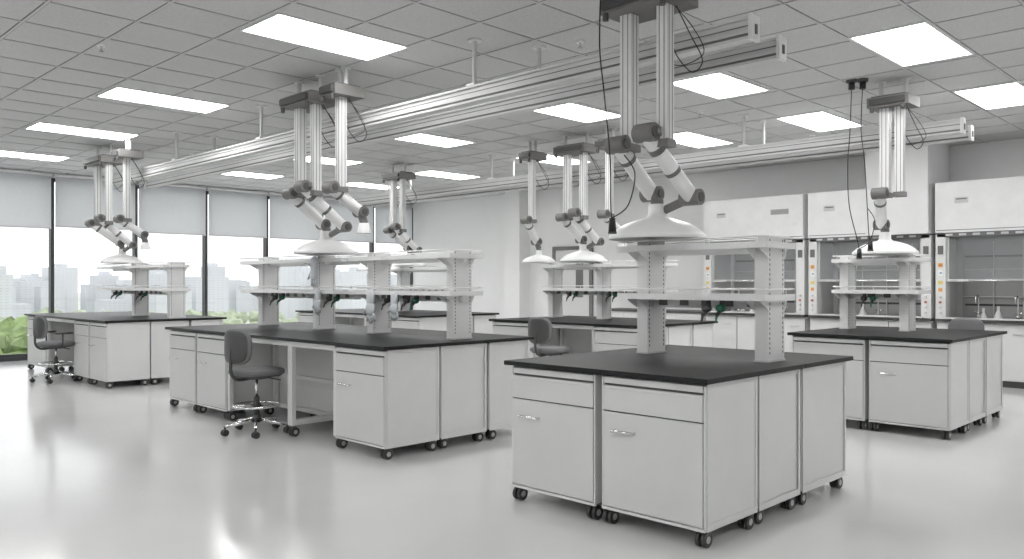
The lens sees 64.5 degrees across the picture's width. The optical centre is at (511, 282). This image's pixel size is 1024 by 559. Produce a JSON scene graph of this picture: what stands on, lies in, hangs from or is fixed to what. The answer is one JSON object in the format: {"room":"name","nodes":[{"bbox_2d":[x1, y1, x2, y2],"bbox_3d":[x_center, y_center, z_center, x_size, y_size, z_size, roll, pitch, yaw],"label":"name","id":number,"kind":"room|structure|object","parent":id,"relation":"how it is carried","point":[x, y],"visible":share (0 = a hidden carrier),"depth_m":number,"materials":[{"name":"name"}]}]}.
{"room":"science laboratory","nodes":[
{"label":"science laboratory","id":0,"kind":"room"},
{"bbox_2d":[0,360,1023,558],"bbox_3d":[-1.082,1.475,8.494,20.250,0.150,16.200,0,0,45],"label":"floor","id":1,"kind":"structure","parent":0,"point":[88,471],"depth_m":5.28,"materials":[{"name":"white tile"}]},
{"bbox_2d":[29,315,77,383],"bbox_3d":[-6.508,0.926,11.572,0.625,0.943,0.605,0,0,45],"label":"chair","id":2,"kind":"object","parent":1,"relation":"on","point":[40,323],"visible":1,"depth_m":11.40,"materials":[{"name":"fabric"}]},
{"bbox_2d":[24,311,226,387],"bbox_3d":[-6.060,0.950,12.559,3.620,0.900,1.696,0,0,45],"label":"lab bench","id":3,"kind":"object","parent":1,"relation":"on","point":[109,347],"visible":0.74,"depth_m":11.22,"materials":[{"name":"paint"}]},
{"bbox_2d":[96,262,190,318],"bbox_3d":[-5.626,0.100,12.287,2.638,0.800,0.402,0,0,45],"label":"shelving","id":4,"kind":"object","parent":3,"relation":"on","point":[175,291],"visible":1,"depth_m":11.83,"materials":[{"name":"metal"}]},
{"bbox_2d":[220,328,290,438],"bbox_3d":[-2.407,0.907,7.605,0.583,0.985,0.617,0,0,38],"label":"chair","id":5,"kind":"object","parent":1,"relation":"on","point":[237,342],"visible":1,"depth_m":7.41,"materials":[{"name":"fabric"}]},
{"bbox_2d":[165,322,533,459],"bbox_3d":[-1.873,0.950,8.416,4.140,0.900,1.736,0,0,45],"label":"lab bench","id":6,"kind":"object","parent":1,"relation":"on","point":[401,387],"visible":0.88,"depth_m":7.18,"materials":[{"name":"paint"}]},
{"bbox_2d":[238,254,367,329],"bbox_3d":[-2.345,0.100,9.063,2.214,0.800,0.402,0,0,45],"label":"shelving","id":7,"kind":"object","parent":6,"relation":"on","point":[269,295],"visible":0.85,"depth_m":8.89,"materials":[{"name":"metal"}]},
{"bbox_2d":[307,257,318,287],"bbox_3d":[-2.082,-0.114,8.495,0.177,0.325,0.057,0,0,45],"label":"glove","id":8,"kind":"object","parent":7,"relation":"hanging from","point":[313,274],"visible":1,"depth_m":8.45,"materials":[{"name":"white rubber"}]},
{"bbox_2d":[312,289,320,314],"bbox_3d":[-2.029,0.200,8.443,0.145,0.266,0.047,0,0,45],"label":"glove","id":9,"kind":"object","parent":7,"relation":"hanging from","point":[317,303],"visible":1,"depth_m":8.41,"materials":[{"name":"white rubber"}]},
{"bbox_2d":[347,249,482,339],"bbox_3d":[-0.954,0.100,7.696,1.578,0.800,0.402,0,0,45],"label":"shelving","id":10,"kind":"object","parent":6,"relation":"on","point":[459,295],"visible":0.98,"depth_m":7.34,"materials":[{"name":"metal"}]},
{"bbox_2d":[363,290,375,323],"bbox_3d":[-1.368,0.226,7.794,0.177,0.325,0.057,0,0,45],"label":"glove","id":11,"kind":"object","parent":10,"relation":"hanging from","point":[369,309],"visible":1,"depth_m":7.75,"materials":[{"name":"white rubber"}]},
{"bbox_2d":[387,292,398,320],"bbox_3d":[-1.102,0.220,7.532,0.145,0.266,0.047,0,0,45],"label":"glove","id":12,"kind":"object","parent":10,"relation":"hanging from","point":[393,308],"visible":1,"depth_m":7.50,"materials":[{"name":"white rubber"}]},
{"bbox_2d":[295,308,498,333],"bbox_3d":[-2.086,0.950,14.213,3.570,0.900,1.726,0,0,45],"label":"lab bench","id":13,"kind":"object","parent":1,"relation":"on","point":[413,319],"visible":0.12,"depth_m":13.33,"materials":[{"name":"paint"}]},
{"bbox_2d":[355,265,474,310],"bbox_3d":[-1.768,0.100,14.216,2.851,0.800,0.402,0,0,45],"label":"shelving","id":14,"kind":"object","parent":13,"relation":"on","point":[403,273],"visible":0.28,"depth_m":14.23,"materials":[{"name":"metal"}]},
{"bbox_2d":[528,317,570,356],"bbox_3d":[0.458,0.907,10.093,0.586,0.985,0.620,0,0,45],"label":"chair","id":15,"kind":"object","parent":1,"relation":"on","point":[540,328],"visible":0.7,"depth_m":9.86,"materials":[{"name":"fabric"}]},
{"bbox_2d":[489,315,717,357],"bbox_3d":[1.195,0.950,10.989,2.570,0.900,1.726,0,0,45],"label":"lab bench","id":16,"kind":"object","parent":1,"relation":"on","point":[582,334],"visible":0.19,"depth_m":10.54,"materials":[{"name":"paint"}]},
{"bbox_2d":[538,260,678,320],"bbox_3d":[1.281,0.100,11.220,2.160,0.800,0.402,0,0,45],"label":"shelving","id":17,"kind":"object","parent":16,"relation":"on","point":[555,291],"visible":0.81,"depth_m":11.30,"materials":[{"name":"metal"}]},
{"bbox_2d":[612,308,705,319],"bbox_3d":[2.760,0.950,15.293,2.340,0.900,0.676,0,0,45],"label":"bench","id":18,"kind":"object","parent":1,"relation":"on","point":[680,314],"visible":0.16,"depth_m":14.76,"materials":[{"name":"paint"}]},
{"bbox_2d":[504,345,852,547],"bbox_3d":[1.141,0.950,5.398,1.490,0.900,1.896,0,0,45],"label":"lab bench","id":19,"kind":"object","parent":1,"relation":"on","point":[703,440],"visible":1,"depth_m":4.78,"materials":[{"name":"paint"}]},
{"bbox_2d":[617,235,794,362],"bbox_3d":[1.286,0.100,5.495,1.143,0.800,0.402,0,0,45],"label":"shelving","id":20,"kind":"object","parent":19,"relation":"on","point":[769,300],"visible":1,"depth_m":5.30,"materials":[{"name":"metal"}]},
{"bbox_2d":[704,194,809,351],"bbox_3d":[4.230,0.000,13.649,1.780,2.800,0.900,0,0,45],"label":"fume hood","id":21,"kind":"object","parent":1,"relation":"on","point":[783,215],"visible":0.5,"depth_m":13.50,"materials":[{"name":"white metal"}]},
{"bbox_2d":[808,184,936,329],"bbox_3d":[5.549,0.000,12.352,1.780,2.800,0.900,0,0,45],"label":"fume hood","id":22,"kind":"object","parent":1,"relation":"on","point":[829,217],"visible":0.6,"depth_m":12.47,"materials":[{"name":"white metal"}]},
{"bbox_2d":[787,326,1006,439],"bbox_3d":[3.969,0.950,8.333,1.530,0.900,1.826,0,0,45],"label":"lab bench","id":23,"kind":"object","parent":1,"relation":"on","point":[946,380],"visible":0.84,"depth_m":7.62,"materials":[{"name":"paint"}]},
{"bbox_2d":[831,254,930,330],"bbox_3d":[3.913,0.100,8.633,0.893,0.800,0.402,0,0,45],"label":"shelving","id":24,"kind":"object","parent":23,"relation":"on","point":[907,294],"visible":1,"depth_m":8.53,"materials":[{"name":"metal"}]},
{"bbox_2d":[948,317,984,329],"bbox_3d":[5.066,0.897,9.111,0.586,1.005,0.620,0,0,45],"label":"chair","id":25,"kind":"object","parent":1,"relation":"on","point":[966,323],"visible":0.1,"depth_m":9.27,"materials":[{"name":"fabric"}]},
{"bbox_2d":[935,176,1023,388],"bbox_3d":[6.862,0.000,11.063,1.780,2.800,0.900,0,0,45],"label":"fume hood","id":26,"kind":"object","parent":1,"relation":"on","point":[988,214],"visible":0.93,"depth_m":11.31,"materials":[{"name":"white metal"}]},
{"bbox_2d":[0,0,1023,203],"bbox_3d":[-1.082,-2.090,8.494,20.250,0.100,16.200,0,0,45],"label":"ceiling","id":27,"kind":"structure","parent":0,"point":[538,21],"depth_m":7.87,"materials":[{"name":"tile"}]},
{"bbox_2d":[0,150,70,161],"bbox_3d":[-7.792,-2.033,12.908,0.610,0.014,1.250,0,0,45],"label":"ceiling light panel","id":28,"kind":"object","parent":27,"relation":"in","point":[6,153],"depth_m":13.04,"materials":[{"name":"white plastic"}]},
{"bbox_2d":[24,121,139,140],"bbox_3d":[-5.759,-2.033,10.910,0.610,0.014,1.250,0,0,45],"label":"ceiling light panel","id":29,"kind":"object","parent":27,"relation":"in","point":[39,126],"depth_m":10.89,"materials":[{"name":"white plastic"}]},
{"bbox_2d":[96,44,105,51],"bbox_3d":[-3.526,-2.014,6.970,0.080,0.052,0.080,0,0,45],"label":"sprinkler head","id":30,"kind":"object","parent":27,"relation":"attached to","point":[101,46],"visible":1,"depth_m":6.96},
{"bbox_2d":[83,143,142,263],"bbox_3d":[-5.940,-1.170,12.259,0.865,1.740,0.802,0,0,45],"label":"fume extraction arm","id":31,"kind":"object","parent":27,"relation":"hanging from","point":[100,161],"visible":0.94,"depth_m":12.13},
{"bbox_2d":[111,138,150,249],"bbox_3d":[-5.355,-1.260,11.476,0.334,1.560,0.505,0,0,45],"label":"fume extraction arm","id":32,"kind":"object","parent":27,"relation":"hanging from","point":[127,154],"visible":1,"depth_m":11.43},
{"bbox_2d":[95,86,230,113],"bbox_3d":[-3.869,-2.033,9.053,0.610,0.014,1.250,0,0,45],"label":"ceiling light panel","id":33,"kind":"object","parent":27,"relation":"in","point":[116,92],"depth_m":8.99,"materials":[{"name":"white plastic"}]},
{"bbox_2d":[220,171,285,178],"bbox_3d":[-4.963,-2.033,15.217,0.610,0.014,1.250,0,0,45],"label":"ceiling light panel","id":34,"kind":"object","parent":27,"relation":"in","point":[237,173],"depth_m":15.34,"materials":[{"name":"white plastic"}]},
{"bbox_2d":[279,75,358,254],"bbox_3d":[-1.928,-1.170,8.338,0.845,1.740,0.832,0,0,45],"label":"fume extraction arm","id":35,"kind":"object","parent":27,"relation":"hanging from","point":[301,103],"visible":0.9,"depth_m":8.15},
{"bbox_2d":[239,12,409,60],"bbox_3d":[-1.537,-2.033,6.761,0.610,0.014,1.250,0,0,45],"label":"ceiling light panel","id":36,"kind":"object","parent":27,"relation":"in","point":[280,26],"depth_m":6.72,"materials":[{"name":"white plastic"}]},
{"bbox_2d":[306,156,363,165],"bbox_3d":[-3.144,-2.033,13.429,0.610,0.014,1.250,0,0,45],"label":"ceiling light panel","id":37,"kind":"object","parent":27,"relation":"in","point":[325,160],"depth_m":13.57,"materials":[{"name":"white plastic"}]},
{"bbox_2d":[319,66,371,233],"bbox_3d":[-1.546,-1.260,7.734,0.334,1.560,0.505,0,0,45],"label":"fume extraction arm","id":38,"kind":"object","parent":27,"relation":"hanging from","point":[342,93],"visible":1,"depth_m":7.68},
{"bbox_2d":[347,182,398,189],"bbox_3d":[-2.948,-2.033,16.981,0.610,0.014,1.250,0,0,45],"label":"ceiling light panel","id":39,"kind":"object","parent":27,"relation":"in","point":[356,184],"depth_m":16.91,"materials":[{"name":"white plastic"}]},
{"bbox_2d":[381,162,425,265],"bbox_3d":[-1.807,-1.170,13.989,0.695,1.740,0.781,0,0,45],"label":"fume extraction arm","id":40,"kind":"object","parent":27,"relation":"hanging from","point":[395,228],"visible":0.79,"depth_m":13.81},
{"bbox_2d":[395,133,475,147],"bbox_3d":[-1.182,-2.033,11.502,0.610,0.014,1.250,0,0,45],"label":"ceiling light panel","id":41,"kind":"object","parent":27,"relation":"in","point":[429,139],"depth_m":11.57,"materials":[{"name":"white plastic"}]},
{"bbox_2d":[113,13,759,185],"bbox_3d":[-2.334,-1.770,8.799,10.787,0.540,0.120,0,0,45],"label":"rail","id":42,"kind":"object","parent":27,"relation":"hanging from","point":[743,30],"visible":0.89,"depth_m":6.68,"materials":[{"name":"metal"}]},
{"bbox_2d":[415,170,480,179],"bbox_3d":[-1.237,-2.033,15.299,0.610,0.014,1.250,0,0,45],"label":"ceiling light panel","id":43,"kind":"object","parent":27,"relation":"in","point":[433,173],"depth_m":15.30,"materials":[{"name":"white plastic"}]},
{"bbox_2d":[145,34,786,188],"bbox_3d":[-1.991,-1.770,9.205,10.707,0.540,0.120,0,0,45],"label":"rail","id":44,"kind":"object","parent":27,"relation":"hanging from","point":[770,50],"visible":0.78,"depth_m":7.11,"materials":[{"name":"metal"}]},
{"bbox_2d":[0,0,1023,203],"bbox_3d":[-1.010,-2.037,8.424,19.650,0.006,15.800,0,0,45],"label":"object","id":45,"kind":"structure","parent":27,"relation":"attached to","point":[47,1],"depth_m":8.16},
{"bbox_2d":[518,140,555,262],"bbox_3d":[0.375,-1.170,11.824,0.503,1.740,0.808,0,0,9],"label":"fume extraction arm","id":46,"kind":"object","parent":27,"relation":"hanging from","point":[532,157],"visible":0.97,"depth_m":11.62},
{"bbox_2d":[514,154,590,165],"bbox_3d":[0.689,-2.033,13.406,0.610,0.014,1.250,0,0,45],"label":"ceiling light panel","id":47,"kind":"object","parent":27,"relation":"in","point":[551,159],"depth_m":13.46,"materials":[{"name":"white plastic"}]},
{"bbox_2d":[534,103,619,122],"bbox_3d":[0.722,-2.033,9.630,0.610,0.014,1.250,0,0,45],"label":"ceiling light panel","id":48,"kind":"object","parent":27,"relation":"in","point":[572,111],"depth_m":9.68,"materials":[{"name":"white plastic"}]},
{"bbox_2d":[553,131,606,261],"bbox_3d":[0.992,-1.170,11.274,0.795,1.740,0.832,0,0,45],"label":"fume extraction arm","id":49,"kind":"object","parent":27,"relation":"hanging from","point":[583,149],"visible":0.96,"depth_m":11.09},
{"bbox_2d":[576,40,584,47],"bbox_3d":[0.577,-2.014,6.864,0.080,0.052,0.080,0,0,45],"label":"sprinkler head","id":50,"kind":"object","parent":27,"relation":"attached to","point":[579,42],"visible":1,"depth_m":6.85},
{"bbox_2d":[594,127,627,246],"bbox_3d":[1.356,-1.260,10.686,0.334,1.560,0.505,0,0,45],"label":"fume extraction arm","id":51,"kind":"object","parent":27,"relation":"hanging from","point":[605,214],"visible":0.49,"depth_m":10.63},
{"bbox_2d":[599,0,635,233],"bbox_3d":[0.658,-1.179,5.236,0.274,1.722,0.108,0,0,11],"label":"power cable","id":52,"kind":"object","parent":27,"relation":"hanging from","point":[612,221],"visible":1,"depth_m":5.22,"materials":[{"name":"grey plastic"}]},
{"bbox_2d":[339,114,965,206],"bbox_3d":[0.605,-1.770,12.024,11.057,0.540,0.120,0,0,45],"label":"rail","id":53,"kind":"object","parent":27,"relation":"hanging from","point":[954,126],"visible":0.86,"depth_m":9.96,"materials":[{"name":"metal"}]},
{"bbox_2d":[601,0,706,241],"bbox_3d":[0.993,-1.170,5.468,0.815,1.740,0.832,0,0,45],"label":"fume extraction arm","id":54,"kind":"object","parent":27,"relation":"hanging from","point":[657,137],"visible":0.98,"depth_m":5.29},
{"bbox_2d":[361,120,973,206],"bbox_3d":[0.934,-1.770,12.402,10.997,0.540,0.120,0,0,45],"label":"rail","id":55,"kind":"object","parent":27,"relation":"hanging from","point":[969,136],"visible":0.57,"depth_m":10.37,"materials":[{"name":"metal"}]},
{"bbox_2d":[674,131,733,147],"bbox_3d":[2.579,-2.033,11.549,0.610,0.014,1.250,0,0,45],"label":"ceiling light panel","id":56,"kind":"object","parent":27,"relation":"in","point":[692,139],"depth_m":11.57,"materials":[{"name":"white plastic"}]},
{"bbox_2d":[674,72,769,99],"bbox_3d":[2.063,-2.033,8.313,0.610,0.014,1.250,0,0,45],"label":"ceiling light panel","id":57,"kind":"object","parent":27,"relation":"in","point":[723,85],"depth_m":8.39,"materials":[{"name":"white plastic"}]},
{"bbox_2d":[775,111,864,131],"bbox_3d":[3.899,-2.033,10.252,0.610,0.014,1.250,0,0,45],"label":"ceiling light panel","id":58,"kind":"object","parent":27,"relation":"in","point":[820,121],"depth_m":10.21,"materials":[{"name":"white plastic"}]},
{"bbox_2d":[846,78,874,258],"bbox_3d":[3.490,-1.139,8.132,0.274,1.802,0.108,0,0,11],"label":"power cable","id":59,"kind":"object","parent":27,"relation":"hanging from","point":[851,82],"visible":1,"depth_m":8.14,"materials":[{"name":"grey plastic"}]},
{"bbox_2d":[857,78,873,250],"bbox_3d":[3.524,-1.179,8.113,0.144,1.722,0.123,0,0,45],"label":"power cable","id":60,"kind":"object","parent":27,"relation":"hanging from","point":[862,81],"visible":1,"depth_m":8.10,"materials":[{"name":"grey plastic"}]},
{"bbox_2d":[852,77,925,254],"bbox_3d":[3.902,-1.170,8.407,0.785,1.740,0.822,0,0,45],"label":"fume extraction arm","id":61,"kind":"object","parent":27,"relation":"hanging from","point":[884,105],"visible":0.94,"depth_m":8.15},
{"bbox_2d":[848,21,973,66],"bbox_3d":[3.440,-2.033,6.960,0.610,0.014,1.250,0,0,45],"label":"ceiling light panel","id":62,"kind":"object","parent":27,"relation":"in","point":[920,42],"depth_m":6.91,"materials":[{"name":"white plastic"}]},
{"bbox_2d":[952,81,1023,109],"bbox_3d":[5.325,-2.033,8.850,0.610,0.014,1.250,0,0,45],"label":"ceiling light panel","id":63,"kind":"object","parent":27,"relation":"in","point":[1010,94],"depth_m":8.80,"materials":[{"name":"white plastic"}]},
{"bbox_2d":[412,138,1023,318],"bbox_3d":[4.526,-0.320,14.165,19.800,3.440,0.150,0,0,45],"label":"wall","id":64,"kind":"structure","parent":0,"point":[478,223],"depth_m":16.32,"materials":[{"name":"paint"}]},
{"bbox_2d":[0,168,324,361],"bbox_3d":[-8.161,-0.320,15.450,0.140,3.440,15.800,0,0,45],"label":"wall window","id":65,"kind":"structure","parent":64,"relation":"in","point":[6,359],"depth_m":14.65,"materials":[{"name":"paint"}]},
{"bbox_2d":[0,353,27,357],"bbox_3d":[-9.065,-0.305,14.509,0.130,3.270,1.450,0,0,45],"label":"window","id":66,"kind":"structure","parent":65,"relation":"attached to","point":[22,354],"depth_m":14.58,"materials":[{"name":"black metal"}]},
{"bbox_2d":[0,168,51,228],"bbox_3d":[-8.967,-1.512,14.455,0.060,1.035,1.380,0,0,45],"label":"roller blind","id":67,"kind":"object","parent":65,"relation":"attached to","point":[25,196],"visible":1,"depth_m":14.65,"materials":[{"name":"fabric"}]},
{"bbox_2d":[49,178,54,312],"bbox_3d":[-8.031,-0.305,15.561,0.130,3.270,1.500,0,0,45],"label":"window frame","id":68,"kind":"structure","parent":65,"relation":"attached to","point":[51,231],"depth_m":15.00,"materials":[{"name":"black metal"}]},
{"bbox_2d":[55,173,135,229],"bbox_3d":[-7.933,-1.532,15.507,0.060,0.995,1.430,0,0,45],"label":"roller blind","id":69,"kind":"object","parent":65,"relation":"attached to","point":[74,194],"visible":0.5,"depth_m":15.29,"materials":[{"name":"fabric"}]},
{"bbox_2d":[132,185,138,257],"bbox_3d":[-7.004,-0.305,16.606,0.130,3.270,1.430,0,0,45],"label":"window frame","id":70,"kind":"structure","parent":65,"relation":"attached to","point":[134,236],"depth_m":16.08,"materials":[{"name":"black metal"}]},
{"bbox_2d":[138,180,205,235],"bbox_3d":[-6.906,-1.512,16.552,0.060,1.035,1.360,0,0,45],"label":"roller blind","id":71,"kind":"object","parent":65,"relation":"attached to","point":[180,209],"visible":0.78,"depth_m":16.55,"materials":[{"name":"fabric"}]},
{"bbox_2d":[202,191,208,315],"bbox_3d":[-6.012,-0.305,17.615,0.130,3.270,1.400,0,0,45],"label":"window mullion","id":72,"kind":"structure","parent":65,"relation":"attached to","point":[204,238],"depth_m":17.11,"materials":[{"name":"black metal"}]},
{"bbox_2d":[208,187,266,237],"bbox_3d":[-5.914,-1.512,17.561,0.060,1.035,1.330,0,0,45],"label":"roller blind","id":73,"kind":"object","parent":65,"relation":"attached to","point":[232,212],"visible":1,"depth_m":17.54,"materials":[{"name":"fabric"}]},
{"bbox_2d":[263,196,269,256],"bbox_3d":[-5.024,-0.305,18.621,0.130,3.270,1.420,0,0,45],"label":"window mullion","id":74,"kind":"structure","parent":65,"relation":"attached to","point":[265,240],"depth_m":18.10,"materials":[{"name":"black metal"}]},
{"bbox_2d":[269,192,322,239],"bbox_3d":[-4.926,-1.512,18.567,0.060,1.035,1.350,0,0,45],"label":"roller blind","id":75,"kind":"object","parent":65,"relation":"attached to","point":[287,221],"visible":0.63,"depth_m":18.43,"materials":[{"name":"fabric"}]},
{"bbox_2d":[369,207,412,309],"bbox_3d":[-3.062,-0.305,20.618,0.130,3.270,1.280,0,0,45],"label":"window frame","id":76,"kind":"structure","parent":65,"relation":"attached to","point":[371,245],"depth_m":21.00,"materials":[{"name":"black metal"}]},
{"bbox_2d":[375,204,412,243],"bbox_3d":[-2.985,-1.512,20.542,0.060,1.035,1.150,0,0,45],"label":"roller blind","id":77,"kind":"object","parent":76,"relation":"attached to","point":[382,213],"visible":0.42,"depth_m":20.35,"materials":[{"name":"fabric"}]},
{"bbox_2d":[324,197,372,242],"bbox_3d":[-3.920,-1.512,19.590,0.060,1.035,1.380,0,0,45],"label":"roller blind","id":78,"kind":"object","parent":64,"relation":"attached to","point":[345,213],"visible":0.45,"depth_m":19.59,"materials":[{"name":"fabric"}]},
{"bbox_2d":[505,190,529,317],"bbox_3d":[0.125,-0.320,18.139,0.450,3.440,0.350,0,0,45],"label":"column","id":79,"kind":"structure","parent":64,"relation":"attached to","point":[517,237],"depth_m":18.00,"materials":[{"name":"paint"}]},
{"bbox_2d":[552,246,592,315],"bbox_3d":[1.262,0.310,17.192,1.100,2.180,0.100,0,0,45],"label":"door","id":80,"kind":"structure","parent":64,"relation":"in","point":[581,305],"depth_m":17.14,"materials":[{"name":"paint"}]},
{"bbox_2d":[865,144,948,235],"bbox_3d":[5.853,-1.370,12.019,0.860,1.340,0.950,0,0,45],"label":"column","id":81,"kind":"structure","parent":64,"relation":"attached to","point":[926,165],"depth_m":11.59,"materials":[{"name":"paint"}]},
{"label":"outside","id":82,"kind":"structure","parent":0,"visible":0},
{"bbox_2d":[78,293,291,323],"bbox_3d":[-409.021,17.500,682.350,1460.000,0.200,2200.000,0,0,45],"label":"ground","id":83,"kind":"structure","parent":82,"point":[247,322],"depth_m":533.13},
{"bbox_2d":[0,307,338,354],"bbox_3d":[-69.232,12.645,180.876,263.188,10.202,357.249,0,0,45],"label":"park trees","id":84,"kind":"object","parent":83,"relation":"on","point":[13,332],"visible":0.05,"depth_m":193.06,"materials":[{"name":"green plant"}]},
{"bbox_2d":[0,263,396,318],"bbox_3d":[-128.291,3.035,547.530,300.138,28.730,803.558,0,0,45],"label":"city skyline","id":85,"kind":"object","parent":83,"relation":"on","point":[26,294],"visible":0.26,"depth_m":392.63}
]}

